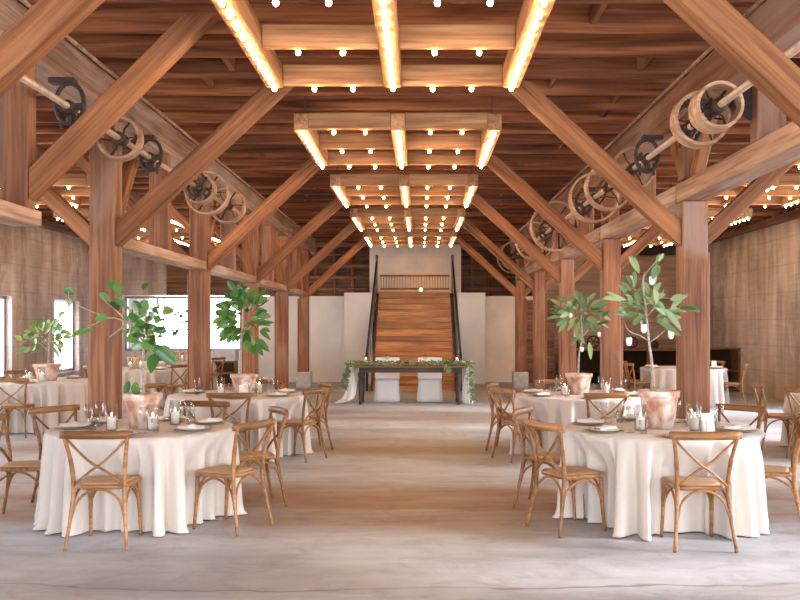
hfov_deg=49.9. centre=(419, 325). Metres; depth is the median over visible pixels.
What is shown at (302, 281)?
knee brace
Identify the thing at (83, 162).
diagonal brace
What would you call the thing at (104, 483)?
chair
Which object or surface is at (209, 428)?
charger plate
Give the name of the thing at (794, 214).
wall plate
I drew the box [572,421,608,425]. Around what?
charger plate
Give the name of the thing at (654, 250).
wall
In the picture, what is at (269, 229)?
post
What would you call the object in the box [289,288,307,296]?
tie beam
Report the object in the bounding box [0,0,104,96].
diagonal brace
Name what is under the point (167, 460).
tablecloth
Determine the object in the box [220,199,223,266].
post
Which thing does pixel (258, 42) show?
light frame
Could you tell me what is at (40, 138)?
joist
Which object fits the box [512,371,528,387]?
concrete pier
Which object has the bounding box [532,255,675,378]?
wall
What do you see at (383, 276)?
railing
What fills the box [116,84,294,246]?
diagonal brace
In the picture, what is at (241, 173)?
joist
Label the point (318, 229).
joist
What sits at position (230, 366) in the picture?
base cabinet
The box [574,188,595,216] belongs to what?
hanger
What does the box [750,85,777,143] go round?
post
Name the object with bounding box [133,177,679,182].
joist
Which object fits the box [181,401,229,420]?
chair
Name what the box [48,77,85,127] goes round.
hanger
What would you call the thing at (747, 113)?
iron bracket
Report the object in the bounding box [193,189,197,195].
cup
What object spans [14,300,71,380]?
potted tree
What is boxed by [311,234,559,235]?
joist
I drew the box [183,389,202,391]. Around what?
napkin
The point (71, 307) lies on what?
window
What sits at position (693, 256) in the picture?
timber post
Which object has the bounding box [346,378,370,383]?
baseboard
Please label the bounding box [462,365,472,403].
runner
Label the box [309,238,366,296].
diagonal brace
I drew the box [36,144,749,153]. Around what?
joist
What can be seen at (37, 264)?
wall
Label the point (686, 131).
hanger
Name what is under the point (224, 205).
pulley wheel
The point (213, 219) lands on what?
knee brace
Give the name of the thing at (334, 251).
stud
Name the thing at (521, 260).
knee brace
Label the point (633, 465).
tablecloth
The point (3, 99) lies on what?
post
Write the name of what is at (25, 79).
shaft
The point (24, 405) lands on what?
chair
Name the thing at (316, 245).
joist
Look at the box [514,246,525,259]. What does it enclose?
hanger
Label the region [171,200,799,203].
joist
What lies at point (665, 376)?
tablecloth
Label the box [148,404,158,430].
candle
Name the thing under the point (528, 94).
diagonal brace
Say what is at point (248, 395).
chair
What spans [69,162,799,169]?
joist
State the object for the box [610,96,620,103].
joist blocking
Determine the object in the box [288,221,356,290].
diagonal brace
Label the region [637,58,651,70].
joist blocking
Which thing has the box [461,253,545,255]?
wall rail
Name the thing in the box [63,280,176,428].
potted tree
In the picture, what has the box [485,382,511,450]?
chair
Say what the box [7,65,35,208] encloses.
post
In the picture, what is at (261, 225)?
knee brace
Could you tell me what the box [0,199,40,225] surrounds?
tie beam
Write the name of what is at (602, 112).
joist blocking
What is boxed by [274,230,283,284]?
knee brace
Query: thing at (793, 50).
shaft
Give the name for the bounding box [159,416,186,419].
dinner plate
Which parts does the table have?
leg, leg, leg, leg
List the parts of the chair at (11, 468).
rail, leg, seat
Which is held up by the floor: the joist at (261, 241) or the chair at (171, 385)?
the chair at (171, 385)
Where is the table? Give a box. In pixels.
[354,364,463,404]
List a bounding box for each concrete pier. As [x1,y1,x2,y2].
[296,371,311,387]
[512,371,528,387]
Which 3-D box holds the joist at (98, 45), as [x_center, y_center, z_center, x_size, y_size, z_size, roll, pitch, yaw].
[-0.375,-2.570,7.840,16.850,0.240,0.057,0,0,0]
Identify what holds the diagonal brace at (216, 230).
attached to the timber post at (281, 297)
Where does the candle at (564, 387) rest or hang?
on the tablecloth at (561, 409)
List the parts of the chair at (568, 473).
leg, rail, leg, seat, leg, leg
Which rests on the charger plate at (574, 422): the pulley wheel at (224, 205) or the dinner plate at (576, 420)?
the dinner plate at (576, 420)
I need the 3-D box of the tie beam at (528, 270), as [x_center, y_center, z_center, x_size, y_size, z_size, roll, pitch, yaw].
[2.703,-1.330,21.495,0.240,0.190,3.620,0,0,0]
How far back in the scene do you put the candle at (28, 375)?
13.60 m
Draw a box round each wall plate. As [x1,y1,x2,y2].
[37,219,80,237]
[712,208,799,242]
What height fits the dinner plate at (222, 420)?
0.020 m
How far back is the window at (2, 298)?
18.48 m
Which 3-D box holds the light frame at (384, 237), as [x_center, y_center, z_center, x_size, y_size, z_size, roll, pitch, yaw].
[-0.235,-2.595,21.095,2.200,1.130,2.050,0,0,0]
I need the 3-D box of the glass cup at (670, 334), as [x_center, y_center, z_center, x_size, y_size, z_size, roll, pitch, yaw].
[2.160,0.075,7.400,0.054,0.076,0.053,0,0,0]
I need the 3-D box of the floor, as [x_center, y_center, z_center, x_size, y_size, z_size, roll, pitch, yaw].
[-0.375,1.750,12.400,17.450,0.200,32.800,0,0,0]
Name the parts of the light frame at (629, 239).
rail, rail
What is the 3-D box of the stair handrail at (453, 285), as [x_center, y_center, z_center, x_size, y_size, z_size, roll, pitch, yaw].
[0.987,-0.239,23.772,0.073,3.778,4.279,0,0,-1]
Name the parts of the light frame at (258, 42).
bulb, rail, bulb, bulb, bulb, rail, bulb, bulb, rail, bulb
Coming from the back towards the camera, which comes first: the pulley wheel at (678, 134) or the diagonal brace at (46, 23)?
the pulley wheel at (678, 134)
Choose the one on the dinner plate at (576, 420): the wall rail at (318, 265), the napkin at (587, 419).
the napkin at (587, 419)
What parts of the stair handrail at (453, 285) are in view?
newel post, rail, rail, newel post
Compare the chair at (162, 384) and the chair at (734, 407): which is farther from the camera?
the chair at (162, 384)
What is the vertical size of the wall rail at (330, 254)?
0.090 m
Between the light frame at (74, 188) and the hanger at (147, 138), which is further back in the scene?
the light frame at (74, 188)
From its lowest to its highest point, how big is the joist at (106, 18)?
0.270 m
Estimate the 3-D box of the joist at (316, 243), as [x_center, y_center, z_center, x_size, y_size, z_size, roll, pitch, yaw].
[-0.375,-2.595,25.860,16.850,0.290,0.071,0,0,0]
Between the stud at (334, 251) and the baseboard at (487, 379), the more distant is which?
the stud at (334, 251)
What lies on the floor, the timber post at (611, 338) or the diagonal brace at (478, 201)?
the timber post at (611, 338)
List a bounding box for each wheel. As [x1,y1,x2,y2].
[97,116,143,161]
[183,173,216,204]
[185,171,230,215]
[211,188,245,223]
[497,242,522,272]
[502,240,530,268]
[515,222,554,260]
[529,201,577,251]
[568,172,619,222]
[584,164,626,210]
[587,335,599,347]
[614,146,655,186]
[628,337,637,347]
[670,90,730,148]
[688,80,744,133]
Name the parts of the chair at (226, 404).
rail, leg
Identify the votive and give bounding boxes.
[626,331,631,345]
[641,318,646,332]
[649,273,654,284]
[668,324,673,338]
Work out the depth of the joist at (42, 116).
10.33 m
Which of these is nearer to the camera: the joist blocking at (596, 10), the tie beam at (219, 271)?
the joist blocking at (596, 10)
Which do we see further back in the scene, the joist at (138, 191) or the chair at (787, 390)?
the joist at (138, 191)
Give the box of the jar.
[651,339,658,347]
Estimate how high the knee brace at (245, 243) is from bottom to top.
1.205 m
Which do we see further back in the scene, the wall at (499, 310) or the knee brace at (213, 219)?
the wall at (499, 310)
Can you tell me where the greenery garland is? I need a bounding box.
[340,359,476,402]
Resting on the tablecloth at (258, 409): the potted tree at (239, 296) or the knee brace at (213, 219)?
the potted tree at (239, 296)
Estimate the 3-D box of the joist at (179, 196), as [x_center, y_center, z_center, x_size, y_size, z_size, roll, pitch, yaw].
[-0.375,-2.585,16.640,16.850,0.270,0.077,0,0,0]
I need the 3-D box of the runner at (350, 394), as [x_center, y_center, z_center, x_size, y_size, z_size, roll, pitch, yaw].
[-1.558,1.222,18.398,0.564,0.831,0.613,0,0,0]
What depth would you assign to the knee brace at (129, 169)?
9.12 m
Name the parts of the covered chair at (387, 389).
backrest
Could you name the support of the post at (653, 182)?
on the tie beam at (632, 221)
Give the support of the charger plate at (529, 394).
on the tablecloth at (561, 409)
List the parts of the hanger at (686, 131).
oval frame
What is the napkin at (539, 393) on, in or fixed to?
on the dinner plate
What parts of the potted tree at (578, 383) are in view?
pot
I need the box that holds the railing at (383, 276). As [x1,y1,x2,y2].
[380,275,448,289]
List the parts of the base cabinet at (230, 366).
drawer, drawer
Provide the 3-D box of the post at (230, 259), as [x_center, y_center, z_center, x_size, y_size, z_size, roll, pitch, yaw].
[-3.085,-1.485,13.980,0.160,1.150,0.160,0,0,0]
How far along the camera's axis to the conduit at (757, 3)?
9.02 m
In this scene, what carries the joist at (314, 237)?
attached to the wall at (37, 264)
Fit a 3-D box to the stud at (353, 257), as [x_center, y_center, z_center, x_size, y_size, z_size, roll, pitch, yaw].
[-2.220,-1.650,28.520,0.100,2.200,0.120,0,0,0]
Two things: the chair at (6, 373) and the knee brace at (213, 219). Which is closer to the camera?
the knee brace at (213, 219)
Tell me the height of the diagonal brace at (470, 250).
1.629 m
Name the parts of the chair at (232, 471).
leg, seat, leg, leg, rail, leg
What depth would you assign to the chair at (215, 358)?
21.05 m
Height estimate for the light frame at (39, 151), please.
1.130 m
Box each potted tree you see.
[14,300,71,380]
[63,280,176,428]
[122,306,148,368]
[166,305,186,360]
[212,281,273,393]
[546,290,610,394]
[602,253,699,428]
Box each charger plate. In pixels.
[53,425,93,429]
[83,420,120,423]
[159,417,189,420]
[173,427,212,431]
[189,421,226,424]
[529,394,553,396]
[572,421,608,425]
[584,428,624,432]
[717,427,757,432]
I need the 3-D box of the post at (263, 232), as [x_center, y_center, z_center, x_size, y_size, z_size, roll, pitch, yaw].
[-3.205,-1.485,17.640,0.075,1.150,0.075,0,0,0]
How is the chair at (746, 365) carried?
on the floor
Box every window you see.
[0,295,5,377]
[54,299,73,372]
[125,296,240,350]
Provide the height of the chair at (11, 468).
0.886 m
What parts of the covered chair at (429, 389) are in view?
backrest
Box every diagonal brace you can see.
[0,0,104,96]
[29,13,217,200]
[40,187,88,244]
[76,155,188,269]
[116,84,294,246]
[171,204,242,271]
[208,157,320,270]
[213,224,275,281]
[257,196,342,282]
[259,252,275,274]
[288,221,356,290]
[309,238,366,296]
[455,236,515,296]
[462,219,533,290]
[471,194,559,282]
[487,155,601,270]
[505,81,680,246]
[525,265,558,296]
[545,255,582,290]
[574,194,658,282]
[621,155,729,269]
[662,0,799,127]
[708,160,797,244]
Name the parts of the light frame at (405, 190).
rail, rail, rail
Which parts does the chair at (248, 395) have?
leg, rail, leg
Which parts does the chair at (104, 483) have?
leg, leg, rail, seat, leg, leg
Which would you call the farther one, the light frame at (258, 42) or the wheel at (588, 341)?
the wheel at (588, 341)
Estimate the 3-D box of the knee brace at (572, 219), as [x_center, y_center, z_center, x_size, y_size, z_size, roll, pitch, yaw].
[2.703,-1.705,15.456,0.110,0.701,0.579,0,0,0]
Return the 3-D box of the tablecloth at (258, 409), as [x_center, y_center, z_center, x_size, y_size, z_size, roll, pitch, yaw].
[-2.347,1.260,11.082,1.871,0.757,1.969,0,0,15]
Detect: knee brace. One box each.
[122,139,143,215]
[211,194,220,239]
[236,207,251,274]
[259,222,263,250]
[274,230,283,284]
[299,246,305,290]
[519,249,523,267]
[538,234,544,253]
[565,210,574,245]
[608,191,621,221]
[666,132,682,182]
[690,102,718,176]
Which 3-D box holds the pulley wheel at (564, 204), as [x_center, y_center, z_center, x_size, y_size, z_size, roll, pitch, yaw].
[2.300,-1.696,14.657,0.851,0.851,0.242,0,0,0]
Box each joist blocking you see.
[202,79,213,88]
[221,58,234,70]
[547,79,556,88]
[590,4,606,23]
[600,110,609,116]
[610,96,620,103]
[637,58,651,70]
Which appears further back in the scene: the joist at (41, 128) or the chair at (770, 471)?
the joist at (41, 128)
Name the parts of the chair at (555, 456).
leg, rail, leg, seat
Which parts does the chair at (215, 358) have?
leg, rail, leg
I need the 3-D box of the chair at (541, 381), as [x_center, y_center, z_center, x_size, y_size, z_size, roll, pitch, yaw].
[1.921,1.210,12.112,0.524,0.886,0.536,0,0,-10]
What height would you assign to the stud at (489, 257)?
2.200 m
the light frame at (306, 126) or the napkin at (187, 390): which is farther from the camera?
the napkin at (187, 390)
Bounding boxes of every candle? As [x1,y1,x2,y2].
[25,368,30,380]
[38,368,43,380]
[105,404,117,430]
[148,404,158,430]
[171,400,180,424]
[218,385,223,392]
[256,382,261,393]
[562,383,566,394]
[604,383,608,392]
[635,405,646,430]
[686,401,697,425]
[690,413,698,430]
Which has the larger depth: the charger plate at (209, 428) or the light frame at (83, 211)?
the light frame at (83, 211)
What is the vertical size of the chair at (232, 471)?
0.886 m
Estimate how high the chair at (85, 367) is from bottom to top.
0.886 m
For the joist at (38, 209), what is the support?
attached to the wall at (37, 264)
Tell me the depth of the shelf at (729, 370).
21.60 m
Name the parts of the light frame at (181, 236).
rail, rail, rail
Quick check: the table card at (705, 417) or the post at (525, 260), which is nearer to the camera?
the table card at (705, 417)
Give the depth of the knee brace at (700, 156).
8.22 m
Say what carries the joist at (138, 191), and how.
attached to the wall at (37, 264)
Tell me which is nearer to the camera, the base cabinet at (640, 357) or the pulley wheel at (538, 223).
the pulley wheel at (538, 223)
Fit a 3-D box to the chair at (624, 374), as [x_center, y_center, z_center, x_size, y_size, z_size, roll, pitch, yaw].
[4.645,1.210,18.692,0.536,0.886,0.524,0,0,28]
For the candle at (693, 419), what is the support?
on the tablecloth at (633, 465)
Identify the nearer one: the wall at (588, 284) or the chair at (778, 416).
the chair at (778, 416)
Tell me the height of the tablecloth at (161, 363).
0.757 m
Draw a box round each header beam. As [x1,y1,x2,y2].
[0,0,315,253]
[510,0,799,253]
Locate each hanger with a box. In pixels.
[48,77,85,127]
[134,135,162,173]
[185,173,205,198]
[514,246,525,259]
[539,220,552,242]
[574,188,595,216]
[634,135,663,175]
[678,100,707,147]
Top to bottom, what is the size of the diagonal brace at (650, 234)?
1.640 m
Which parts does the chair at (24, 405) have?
leg, rail, seat, leg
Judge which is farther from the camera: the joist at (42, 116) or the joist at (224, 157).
the joist at (224, 157)
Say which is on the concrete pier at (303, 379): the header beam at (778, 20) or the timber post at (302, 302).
the timber post at (302, 302)
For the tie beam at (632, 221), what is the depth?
10.66 m
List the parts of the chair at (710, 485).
leg, leg, seat, rail, leg, leg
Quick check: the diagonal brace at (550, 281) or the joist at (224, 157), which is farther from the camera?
the diagonal brace at (550, 281)
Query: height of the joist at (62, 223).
0.270 m
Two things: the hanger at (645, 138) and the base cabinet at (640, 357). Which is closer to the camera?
the hanger at (645, 138)
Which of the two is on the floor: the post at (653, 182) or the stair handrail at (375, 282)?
the stair handrail at (375, 282)
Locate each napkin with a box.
[59,421,88,426]
[88,416,106,420]
[177,423,207,428]
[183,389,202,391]
[194,417,221,421]
[268,391,288,394]
[276,388,294,391]
[525,388,542,391]
[532,391,549,394]
[577,418,603,422]
[591,425,616,429]
[625,414,641,417]
[722,424,753,428]
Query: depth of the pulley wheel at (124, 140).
8.14 m
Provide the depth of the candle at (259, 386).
11.22 m
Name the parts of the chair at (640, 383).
rail, leg, seat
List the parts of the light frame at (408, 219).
rail, rail, rail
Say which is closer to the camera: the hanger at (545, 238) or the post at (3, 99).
the post at (3, 99)
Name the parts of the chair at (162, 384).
rail, leg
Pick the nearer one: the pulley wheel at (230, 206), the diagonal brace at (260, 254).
the pulley wheel at (230, 206)
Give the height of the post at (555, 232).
0.635 m
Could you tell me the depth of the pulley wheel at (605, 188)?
10.43 m
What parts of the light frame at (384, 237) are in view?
rail, rail, rail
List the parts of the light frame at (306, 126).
rail, rail, rail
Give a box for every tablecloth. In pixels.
[0,377,87,433]
[32,418,247,536]
[122,367,182,409]
[144,360,217,389]
[163,390,313,461]
[508,390,642,462]
[552,418,769,540]
[639,366,729,406]
[778,392,799,446]
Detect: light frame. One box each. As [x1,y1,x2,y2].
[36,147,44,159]
[36,174,140,207]
[53,208,188,230]
[131,229,219,245]
[211,0,554,91]
[294,96,501,168]
[330,165,477,207]
[350,205,464,230]
[363,229,456,246]
[598,223,672,246]
[620,208,752,228]
[706,174,799,207]
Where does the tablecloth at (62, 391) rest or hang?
on the round table
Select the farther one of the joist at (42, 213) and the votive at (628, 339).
the joist at (42, 213)
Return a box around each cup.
[66,113,73,122]
[148,162,152,169]
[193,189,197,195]
[626,337,631,345]
[641,324,646,332]
[668,330,673,338]
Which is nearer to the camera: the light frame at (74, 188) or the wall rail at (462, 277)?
the light frame at (74, 188)
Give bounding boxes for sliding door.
[527,300,554,382]
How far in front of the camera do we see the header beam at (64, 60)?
8.99 m
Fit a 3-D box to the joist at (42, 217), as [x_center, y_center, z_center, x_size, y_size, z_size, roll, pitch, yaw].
[-0.375,-2.570,19.740,16.850,0.240,0.080,0,0,0]
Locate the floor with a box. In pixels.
[0,382,799,599]
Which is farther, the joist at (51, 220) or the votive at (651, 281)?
the joist at (51, 220)
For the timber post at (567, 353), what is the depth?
15.75 m
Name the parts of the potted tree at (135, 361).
pot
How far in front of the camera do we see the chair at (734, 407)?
8.33 m
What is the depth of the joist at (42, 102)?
9.70 m
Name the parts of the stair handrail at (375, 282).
newel post, rail, rail, newel post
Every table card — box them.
[239,384,247,392]
[699,413,714,430]
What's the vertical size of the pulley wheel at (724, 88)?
0.372 m
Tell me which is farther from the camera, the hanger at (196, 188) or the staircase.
the staircase
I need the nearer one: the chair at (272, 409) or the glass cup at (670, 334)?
the glass cup at (670, 334)
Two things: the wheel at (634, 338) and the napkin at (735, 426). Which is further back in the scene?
the wheel at (634, 338)
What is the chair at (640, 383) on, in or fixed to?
on the floor
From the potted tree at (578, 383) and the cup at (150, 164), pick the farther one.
the potted tree at (578, 383)
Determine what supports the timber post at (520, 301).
on the concrete pier at (519, 379)
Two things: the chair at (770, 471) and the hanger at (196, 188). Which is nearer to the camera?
the chair at (770, 471)
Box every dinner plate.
[57,424,90,427]
[86,419,116,422]
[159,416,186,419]
[177,426,208,430]
[193,420,222,423]
[576,420,605,423]
[588,427,620,431]
[721,427,754,430]
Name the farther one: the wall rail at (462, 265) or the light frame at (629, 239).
the wall rail at (462, 265)
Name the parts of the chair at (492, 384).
leg, rail, leg, seat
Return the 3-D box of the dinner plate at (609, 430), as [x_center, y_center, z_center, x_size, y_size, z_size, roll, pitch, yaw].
[1.538,0.864,7.168,0.270,0.020,0.270,0,0,0]
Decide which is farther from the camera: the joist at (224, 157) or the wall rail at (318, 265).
the wall rail at (318, 265)
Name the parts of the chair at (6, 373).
rail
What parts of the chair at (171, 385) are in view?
leg, rail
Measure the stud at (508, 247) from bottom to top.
2.200 m
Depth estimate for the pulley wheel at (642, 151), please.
9.23 m
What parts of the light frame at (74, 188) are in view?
rail, rail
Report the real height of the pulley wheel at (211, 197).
0.408 m
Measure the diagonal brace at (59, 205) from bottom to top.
1.640 m
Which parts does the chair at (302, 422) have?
leg, seat, leg, rail, leg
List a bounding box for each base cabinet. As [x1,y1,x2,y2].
[213,349,238,386]
[576,348,675,383]
[710,347,740,391]
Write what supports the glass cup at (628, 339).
on the votive at (628, 339)
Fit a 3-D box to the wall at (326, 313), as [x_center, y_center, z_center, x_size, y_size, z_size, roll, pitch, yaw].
[-5.450,-0.760,25.375,6.700,4.820,0.150,0,0,0]
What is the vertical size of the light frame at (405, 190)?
1.130 m
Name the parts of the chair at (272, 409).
seat, leg, rail, leg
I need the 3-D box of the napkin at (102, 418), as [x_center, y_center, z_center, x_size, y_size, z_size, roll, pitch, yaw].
[-2.893,0.840,7.819,0.240,0.040,0.110,0,0,17]
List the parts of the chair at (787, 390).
leg, rail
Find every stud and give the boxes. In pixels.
[314,246,316,295]
[333,248,335,295]
[351,246,354,292]
[470,246,472,292]
[488,250,491,295]
[507,246,509,295]
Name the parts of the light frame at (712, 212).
rail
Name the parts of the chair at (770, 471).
seat, leg, leg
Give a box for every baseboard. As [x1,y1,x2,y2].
[259,377,342,381]
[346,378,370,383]
[462,378,484,383]
[485,377,511,381]
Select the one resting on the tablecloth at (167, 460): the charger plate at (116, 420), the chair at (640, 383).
the charger plate at (116, 420)
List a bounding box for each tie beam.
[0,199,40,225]
[122,239,205,269]
[211,265,255,282]
[259,279,286,290]
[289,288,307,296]
[515,264,532,279]
[533,251,558,271]
[559,227,600,259]
[600,185,677,239]
[677,121,799,202]
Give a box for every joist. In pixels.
[17,0,766,3]
[22,4,762,33]
[35,208,795,211]
[36,79,682,95]
[36,96,730,109]
[36,110,791,122]
[36,123,787,133]
[36,134,750,143]
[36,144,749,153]
[38,204,799,207]
[41,212,782,215]
[41,216,770,218]
[47,219,760,221]
[57,222,751,224]
[64,34,799,57]
[65,170,799,176]
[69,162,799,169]
[84,154,731,161]
[88,58,799,78]
[131,189,667,193]
[132,183,678,188]
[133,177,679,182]
[139,194,656,199]
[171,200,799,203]
[217,225,741,227]
[261,236,559,238]
[261,239,559,240]
[261,241,559,242]
[299,228,732,230]
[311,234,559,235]
[312,231,723,233]
[316,243,673,244]
[316,245,674,245]
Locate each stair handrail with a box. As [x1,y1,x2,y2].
[366,255,377,390]
[451,255,461,390]
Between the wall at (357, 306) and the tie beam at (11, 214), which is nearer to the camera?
the tie beam at (11, 214)
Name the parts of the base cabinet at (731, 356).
panel, panel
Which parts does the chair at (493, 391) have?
leg, rail, leg, seat, leg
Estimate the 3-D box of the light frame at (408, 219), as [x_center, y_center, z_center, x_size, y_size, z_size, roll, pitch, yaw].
[-0.235,-2.595,17.435,2.200,1.130,2.050,0,0,0]
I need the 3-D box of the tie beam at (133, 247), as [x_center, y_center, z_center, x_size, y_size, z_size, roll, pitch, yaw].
[-3.123,-0.850,10.383,0.240,0.120,3.395,0,0,0]
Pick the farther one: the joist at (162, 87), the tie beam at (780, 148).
the joist at (162, 87)
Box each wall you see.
[0,219,154,377]
[122,243,343,376]
[275,246,661,296]
[344,293,376,377]
[370,245,460,292]
[452,293,484,377]
[485,296,532,376]
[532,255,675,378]
[662,208,799,400]
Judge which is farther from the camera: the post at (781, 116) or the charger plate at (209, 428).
the charger plate at (209, 428)
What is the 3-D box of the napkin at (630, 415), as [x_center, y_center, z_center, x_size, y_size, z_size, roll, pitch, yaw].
[2.036,0.840,8.068,0.110,0.040,0.240,0,0,-22]
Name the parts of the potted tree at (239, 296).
pot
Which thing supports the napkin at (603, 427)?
on the dinner plate at (609, 430)
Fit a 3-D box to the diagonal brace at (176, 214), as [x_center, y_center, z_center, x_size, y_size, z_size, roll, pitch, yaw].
[-4.117,-1.600,15.873,1.736,1.640,0.130,0,0,0]
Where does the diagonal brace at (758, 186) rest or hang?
attached to the timber post at (693, 256)
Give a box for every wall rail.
[275,276,369,278]
[311,253,369,255]
[316,264,369,266]
[317,287,369,289]
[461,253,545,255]
[461,264,504,266]
[461,276,531,278]
[461,287,526,289]
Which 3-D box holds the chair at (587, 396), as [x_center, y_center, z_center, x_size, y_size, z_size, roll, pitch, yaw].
[2.135,1.210,10.103,0.524,0.886,0.536,0,0,-2]
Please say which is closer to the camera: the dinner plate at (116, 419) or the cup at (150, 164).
the dinner plate at (116, 419)
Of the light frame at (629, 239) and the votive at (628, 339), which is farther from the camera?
the light frame at (629, 239)
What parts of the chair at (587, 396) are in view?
leg, rail, leg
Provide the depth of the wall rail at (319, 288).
28.39 m
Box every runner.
[335,365,356,403]
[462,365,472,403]
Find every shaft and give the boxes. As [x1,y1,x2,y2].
[20,75,240,214]
[512,40,799,257]
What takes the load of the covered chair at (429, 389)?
on the floor
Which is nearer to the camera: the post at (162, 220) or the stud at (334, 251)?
the post at (162, 220)
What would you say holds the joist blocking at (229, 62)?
attached to the joist at (98, 45)
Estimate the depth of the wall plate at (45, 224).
20.48 m
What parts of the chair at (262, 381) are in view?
rail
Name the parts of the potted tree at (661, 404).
pot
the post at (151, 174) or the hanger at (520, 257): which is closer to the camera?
the post at (151, 174)
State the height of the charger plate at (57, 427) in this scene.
0.015 m
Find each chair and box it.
[0,378,34,437]
[0,413,40,513]
[4,370,34,377]
[28,404,79,502]
[59,430,142,551]
[83,365,87,377]
[145,382,166,416]
[157,364,186,393]
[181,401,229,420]
[192,418,275,536]
[206,392,252,466]
[211,357,225,389]
[239,406,288,506]
[255,379,285,389]
[277,387,328,462]
[308,382,333,449]
[374,357,400,401]
[416,357,442,401]
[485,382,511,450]
[490,387,542,462]
[512,407,560,508]
[524,419,605,537]
[534,379,567,388]
[583,393,628,418]
[623,361,639,390]
[623,362,650,390]
[660,431,741,552]
[710,360,724,365]
[715,404,766,428]
[724,363,748,404]
[752,382,798,451]
[764,417,799,519]
[784,387,799,457]
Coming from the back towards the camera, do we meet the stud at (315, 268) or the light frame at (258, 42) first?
the stud at (315, 268)
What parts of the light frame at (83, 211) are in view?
rail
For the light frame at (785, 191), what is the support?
hanging from the ceiling
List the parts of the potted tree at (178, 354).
pot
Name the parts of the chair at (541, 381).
rail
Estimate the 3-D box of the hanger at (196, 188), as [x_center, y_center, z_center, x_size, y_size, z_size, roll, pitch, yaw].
[-2.863,-1.812,10.900,0.295,0.405,0.120,0,0,0]
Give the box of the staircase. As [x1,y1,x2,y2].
[371,292,454,390]
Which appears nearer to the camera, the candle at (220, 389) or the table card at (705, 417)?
the table card at (705, 417)
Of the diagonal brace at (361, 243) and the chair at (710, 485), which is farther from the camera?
the diagonal brace at (361, 243)
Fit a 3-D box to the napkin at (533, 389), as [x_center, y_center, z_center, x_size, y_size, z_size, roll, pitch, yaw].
[1.502,0.840,11.354,0.240,0.040,0.110,0,0,6]
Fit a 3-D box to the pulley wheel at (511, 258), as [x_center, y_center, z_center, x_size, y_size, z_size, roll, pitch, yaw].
[2.300,-1.696,21.363,0.774,0.774,0.176,0,0,0]
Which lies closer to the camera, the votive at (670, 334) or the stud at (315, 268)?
the votive at (670, 334)
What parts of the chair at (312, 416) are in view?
leg, rail, leg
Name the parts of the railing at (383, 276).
handrail, rail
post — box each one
[0,92,6,200]
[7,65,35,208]
[88,122,121,418]
[149,163,153,244]
[154,153,170,250]
[187,180,210,390]
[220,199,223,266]
[224,199,235,269]
[241,214,258,386]
[262,225,264,278]
[265,225,273,281]
[275,235,288,389]
[289,253,291,278]
[292,246,298,288]
[297,250,308,371]
[515,250,526,371]
[524,253,530,268]
[533,235,546,389]
[546,225,553,254]
[554,230,557,248]
[559,214,575,386]
[578,199,589,235]
[590,207,593,231]
[600,181,622,389]
[634,153,649,191]
[650,172,655,196]
[676,118,709,418]
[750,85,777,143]
[778,108,785,128]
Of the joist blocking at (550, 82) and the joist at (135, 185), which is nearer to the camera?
the joist blocking at (550, 82)
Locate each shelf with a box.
[576,370,639,372]
[727,369,738,371]
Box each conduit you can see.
[19,0,315,240]
[509,0,763,240]
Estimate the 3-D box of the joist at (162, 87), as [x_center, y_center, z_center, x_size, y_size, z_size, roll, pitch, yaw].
[-0.375,-2.570,9.120,16.850,0.240,0.077,0,0,0]
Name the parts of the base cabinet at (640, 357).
leg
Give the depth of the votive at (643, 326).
7.38 m
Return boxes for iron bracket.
[729,79,751,120]
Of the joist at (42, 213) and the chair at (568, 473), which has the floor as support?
the chair at (568, 473)
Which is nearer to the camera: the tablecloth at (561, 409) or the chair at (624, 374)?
the tablecloth at (561, 409)
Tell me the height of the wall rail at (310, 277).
0.090 m
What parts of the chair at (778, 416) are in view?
rail, leg, seat, leg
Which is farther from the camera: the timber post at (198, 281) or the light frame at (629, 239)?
the light frame at (629, 239)
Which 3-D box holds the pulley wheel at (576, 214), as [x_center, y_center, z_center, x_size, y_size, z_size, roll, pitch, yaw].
[2.300,-1.696,11.400,0.659,0.659,0.187,0,0,0]
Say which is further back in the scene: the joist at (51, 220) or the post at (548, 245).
the joist at (51, 220)
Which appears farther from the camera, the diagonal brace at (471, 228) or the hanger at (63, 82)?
the diagonal brace at (471, 228)
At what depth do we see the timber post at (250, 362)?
15.75 m
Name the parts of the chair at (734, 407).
leg, rail, leg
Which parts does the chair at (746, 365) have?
leg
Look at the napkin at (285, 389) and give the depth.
11.37 m
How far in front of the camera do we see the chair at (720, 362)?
18.92 m
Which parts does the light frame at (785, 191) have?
rail, rail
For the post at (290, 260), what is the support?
on the tie beam at (293, 291)
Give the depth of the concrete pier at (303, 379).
22.97 m
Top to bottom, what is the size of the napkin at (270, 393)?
0.040 m
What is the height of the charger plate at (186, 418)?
0.015 m
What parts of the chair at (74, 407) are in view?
leg, rail, leg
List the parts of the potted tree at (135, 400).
pot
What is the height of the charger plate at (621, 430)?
0.015 m
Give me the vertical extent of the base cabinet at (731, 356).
1.100 m
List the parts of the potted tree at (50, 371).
pot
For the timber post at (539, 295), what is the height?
3.700 m

